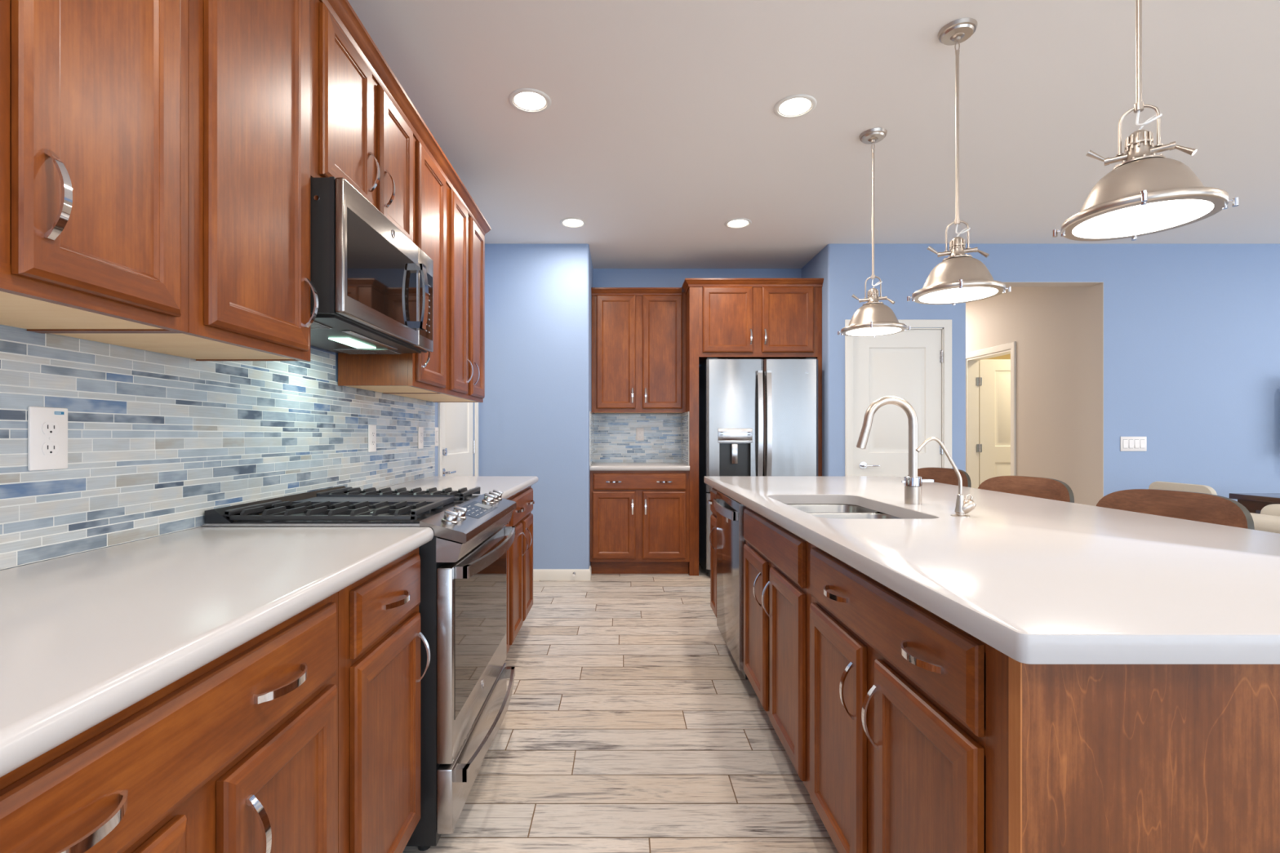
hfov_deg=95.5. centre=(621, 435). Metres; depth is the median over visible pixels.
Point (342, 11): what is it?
crown molding
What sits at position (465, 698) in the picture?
gas range
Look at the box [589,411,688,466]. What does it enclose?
backsplash
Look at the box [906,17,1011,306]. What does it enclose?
pendant light
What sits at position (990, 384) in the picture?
door
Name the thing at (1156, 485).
dining chair
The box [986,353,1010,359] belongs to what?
wall
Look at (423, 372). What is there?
upper cabinet
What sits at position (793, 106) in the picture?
recessed light
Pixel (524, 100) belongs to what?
recessed light
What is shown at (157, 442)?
backsplash
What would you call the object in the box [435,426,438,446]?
light switch
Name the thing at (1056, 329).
wall
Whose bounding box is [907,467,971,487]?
bar stool
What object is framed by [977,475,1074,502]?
bar stool
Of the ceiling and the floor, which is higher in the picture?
the ceiling
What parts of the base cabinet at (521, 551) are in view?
door, handle, drawer, handle, door, handle, handle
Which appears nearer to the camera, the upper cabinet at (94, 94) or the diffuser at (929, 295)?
the upper cabinet at (94, 94)
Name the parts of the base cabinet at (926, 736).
handle, door, handle, handle, drawer, frame, handle, door, panel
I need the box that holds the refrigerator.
[698,357,817,576]
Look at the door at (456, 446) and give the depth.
4.15 m
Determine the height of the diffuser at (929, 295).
0.012 m
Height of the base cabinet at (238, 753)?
0.873 m
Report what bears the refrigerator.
on the floor
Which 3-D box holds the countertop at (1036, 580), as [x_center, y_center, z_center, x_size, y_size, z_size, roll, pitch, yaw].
[1.098,0.271,2.163,1.184,0.040,2.856,0,0,0]
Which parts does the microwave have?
door, handle, control panel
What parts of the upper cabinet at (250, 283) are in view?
underside panel, frame, door, handle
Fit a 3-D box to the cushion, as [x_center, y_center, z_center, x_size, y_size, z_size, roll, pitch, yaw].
[3.075,0.516,2.533,0.139,0.393,0.465,0,0,0]
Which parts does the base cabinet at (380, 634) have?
drawer, door, handle, handle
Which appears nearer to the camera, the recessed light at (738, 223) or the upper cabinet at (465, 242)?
the upper cabinet at (465, 242)
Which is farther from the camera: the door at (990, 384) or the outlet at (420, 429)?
the door at (990, 384)
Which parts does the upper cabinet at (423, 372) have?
underside panel, handle, frame, door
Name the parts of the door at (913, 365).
handle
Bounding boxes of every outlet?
[27,406,67,471]
[368,424,376,452]
[417,426,423,448]
[635,427,644,440]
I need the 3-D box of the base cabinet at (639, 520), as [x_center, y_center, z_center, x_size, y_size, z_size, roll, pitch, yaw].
[0.148,0.729,5.083,0.825,0.873,0.606,0,0,0]
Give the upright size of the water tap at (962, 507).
0.247 m
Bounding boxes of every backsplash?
[0,324,435,569]
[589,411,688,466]
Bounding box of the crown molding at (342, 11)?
[320,0,491,235]
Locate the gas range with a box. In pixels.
[202,485,516,850]
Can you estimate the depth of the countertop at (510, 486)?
3.04 m
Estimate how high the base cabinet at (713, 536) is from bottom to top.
0.873 m
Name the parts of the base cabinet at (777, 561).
door, handle, handle, drawer, frame, door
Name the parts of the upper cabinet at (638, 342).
door, handle, underside panel, handle, door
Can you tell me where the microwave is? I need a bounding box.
[310,176,433,354]
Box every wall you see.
[0,345,475,570]
[478,244,1279,568]
[965,282,1103,506]
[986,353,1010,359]
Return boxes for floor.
[402,562,838,852]
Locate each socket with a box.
[41,422,58,434]
[41,442,58,455]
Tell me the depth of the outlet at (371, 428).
2.68 m
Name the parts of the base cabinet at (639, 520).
handle, door, handle, drawer, handle, handle, door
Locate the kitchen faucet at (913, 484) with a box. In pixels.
[856,395,933,504]
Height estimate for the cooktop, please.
0.046 m
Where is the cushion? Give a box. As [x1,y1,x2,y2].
[1260,504,1279,516]
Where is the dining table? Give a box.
[1229,493,1279,514]
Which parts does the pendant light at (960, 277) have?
wing lever, rod, lamp shade, ceiling plate, cord, wing lever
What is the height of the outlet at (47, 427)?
0.126 m
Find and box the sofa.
[1249,512,1279,533]
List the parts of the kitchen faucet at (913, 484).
spout, lever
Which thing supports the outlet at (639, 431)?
attached to the backsplash at (612, 437)
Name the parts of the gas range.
burner, burner, knob, knob, control panel, storage drawer, oven door, handle, handle, knob, knob, knob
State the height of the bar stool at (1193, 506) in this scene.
0.982 m
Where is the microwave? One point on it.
(373, 285)
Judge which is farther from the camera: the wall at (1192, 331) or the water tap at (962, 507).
the wall at (1192, 331)
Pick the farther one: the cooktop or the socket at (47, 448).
the cooktop
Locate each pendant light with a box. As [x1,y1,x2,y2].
[837,127,910,337]
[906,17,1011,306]
[1052,0,1239,240]
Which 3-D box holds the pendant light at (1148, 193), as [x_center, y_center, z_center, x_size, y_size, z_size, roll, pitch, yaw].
[1.285,-1.038,1.445,0.310,1.019,0.310,0,0,6]
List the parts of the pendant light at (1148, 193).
wing lever, rod, lamp shade, cord, wing lever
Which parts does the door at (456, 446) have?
handle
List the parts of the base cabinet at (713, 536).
handle, drawer, door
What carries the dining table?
on the floor
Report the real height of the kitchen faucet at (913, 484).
0.397 m
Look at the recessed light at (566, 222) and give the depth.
4.21 m
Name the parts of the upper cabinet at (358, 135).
frame, door, handle, handle, door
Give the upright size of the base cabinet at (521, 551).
0.873 m
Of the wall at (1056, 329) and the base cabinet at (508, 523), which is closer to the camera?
the base cabinet at (508, 523)
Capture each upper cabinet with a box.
[0,0,188,332]
[37,0,318,361]
[310,0,413,241]
[337,135,446,394]
[385,183,484,402]
[591,292,685,413]
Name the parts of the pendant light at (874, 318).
wing lever, rod, lamp shade, ceiling plate, cord, wing lever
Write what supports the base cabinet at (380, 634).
on the floor
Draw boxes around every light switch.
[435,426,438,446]
[1120,436,1146,451]
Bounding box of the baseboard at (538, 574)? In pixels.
[533,565,591,580]
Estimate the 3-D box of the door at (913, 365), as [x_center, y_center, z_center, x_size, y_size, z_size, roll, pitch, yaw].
[2.229,0.116,4.724,0.858,2.099,0.156,0,0,0]
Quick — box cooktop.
[202,485,480,526]
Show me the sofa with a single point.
(1269, 523)
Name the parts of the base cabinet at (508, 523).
door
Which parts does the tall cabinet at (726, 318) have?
panel, door, handle, crown molding, frame, handle, door, panel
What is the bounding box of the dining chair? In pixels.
[1148,481,1217,495]
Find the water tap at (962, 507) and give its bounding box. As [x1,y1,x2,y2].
[915,436,976,517]
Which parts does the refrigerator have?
freezer drawer, door, dispenser panel, handle, handle, door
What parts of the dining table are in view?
leg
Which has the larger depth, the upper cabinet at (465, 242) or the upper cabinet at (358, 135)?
the upper cabinet at (465, 242)
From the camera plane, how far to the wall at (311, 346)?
3.63 m
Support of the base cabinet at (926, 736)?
on the floor
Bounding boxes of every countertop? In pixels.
[0,527,433,777]
[376,475,537,498]
[589,462,689,471]
[704,475,1279,664]
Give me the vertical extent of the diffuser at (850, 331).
0.012 m
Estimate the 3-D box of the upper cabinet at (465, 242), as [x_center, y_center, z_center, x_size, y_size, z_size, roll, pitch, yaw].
[-0.976,-0.729,3.189,0.353,1.053,0.742,0,0,0]
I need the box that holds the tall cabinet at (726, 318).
[681,278,823,575]
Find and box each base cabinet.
[0,591,337,852]
[337,547,430,852]
[504,498,509,653]
[506,485,534,647]
[590,471,688,573]
[707,487,717,617]
[743,506,886,794]
[809,543,1279,852]
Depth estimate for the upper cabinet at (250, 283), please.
1.31 m
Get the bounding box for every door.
[438,402,478,475]
[844,319,951,477]
[965,341,1015,488]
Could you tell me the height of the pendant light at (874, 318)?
1.019 m
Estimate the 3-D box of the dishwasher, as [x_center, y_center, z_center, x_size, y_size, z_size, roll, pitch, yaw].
[0.814,0.731,2.896,0.670,0.868,0.620,0,0,0]
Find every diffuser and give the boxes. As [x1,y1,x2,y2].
[845,326,901,336]
[918,286,998,303]
[1071,199,1213,238]
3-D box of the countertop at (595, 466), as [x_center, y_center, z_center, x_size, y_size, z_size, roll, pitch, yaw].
[0.148,0.271,5.088,0.827,0.040,0.586,0,0,0]
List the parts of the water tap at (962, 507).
spout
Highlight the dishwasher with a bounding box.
[713,490,747,679]
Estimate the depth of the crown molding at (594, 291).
5.06 m
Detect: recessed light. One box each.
[508,88,551,112]
[560,217,586,227]
[724,217,751,228]
[773,93,816,118]
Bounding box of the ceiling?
[347,0,1279,268]
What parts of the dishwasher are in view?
handle, edge trim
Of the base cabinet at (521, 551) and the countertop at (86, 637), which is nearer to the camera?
the countertop at (86, 637)
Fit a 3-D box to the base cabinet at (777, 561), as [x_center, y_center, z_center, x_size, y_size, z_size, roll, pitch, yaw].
[0.874,0.729,2.134,0.750,0.873,0.888,0,0,0]
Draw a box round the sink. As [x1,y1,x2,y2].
[785,503,902,519]
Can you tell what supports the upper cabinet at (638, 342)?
attached to the wall at (1192, 331)
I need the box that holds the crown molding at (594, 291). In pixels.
[591,287,681,295]
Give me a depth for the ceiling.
2.77 m
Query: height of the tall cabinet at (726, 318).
2.462 m
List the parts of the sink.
bowl, bowl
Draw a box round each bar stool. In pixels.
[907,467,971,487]
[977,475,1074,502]
[1096,488,1254,529]
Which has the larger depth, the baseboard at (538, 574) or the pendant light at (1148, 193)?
the baseboard at (538, 574)
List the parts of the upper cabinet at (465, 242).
underside panel, door, frame, handle, handle, door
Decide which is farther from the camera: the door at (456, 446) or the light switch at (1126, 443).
the light switch at (1126, 443)
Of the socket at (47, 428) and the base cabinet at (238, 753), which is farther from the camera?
the socket at (47, 428)
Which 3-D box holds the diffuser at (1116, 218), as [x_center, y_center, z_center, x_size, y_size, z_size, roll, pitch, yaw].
[1.285,-0.536,1.445,0.293,0.012,0.293,0,0,41]
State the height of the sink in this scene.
0.166 m

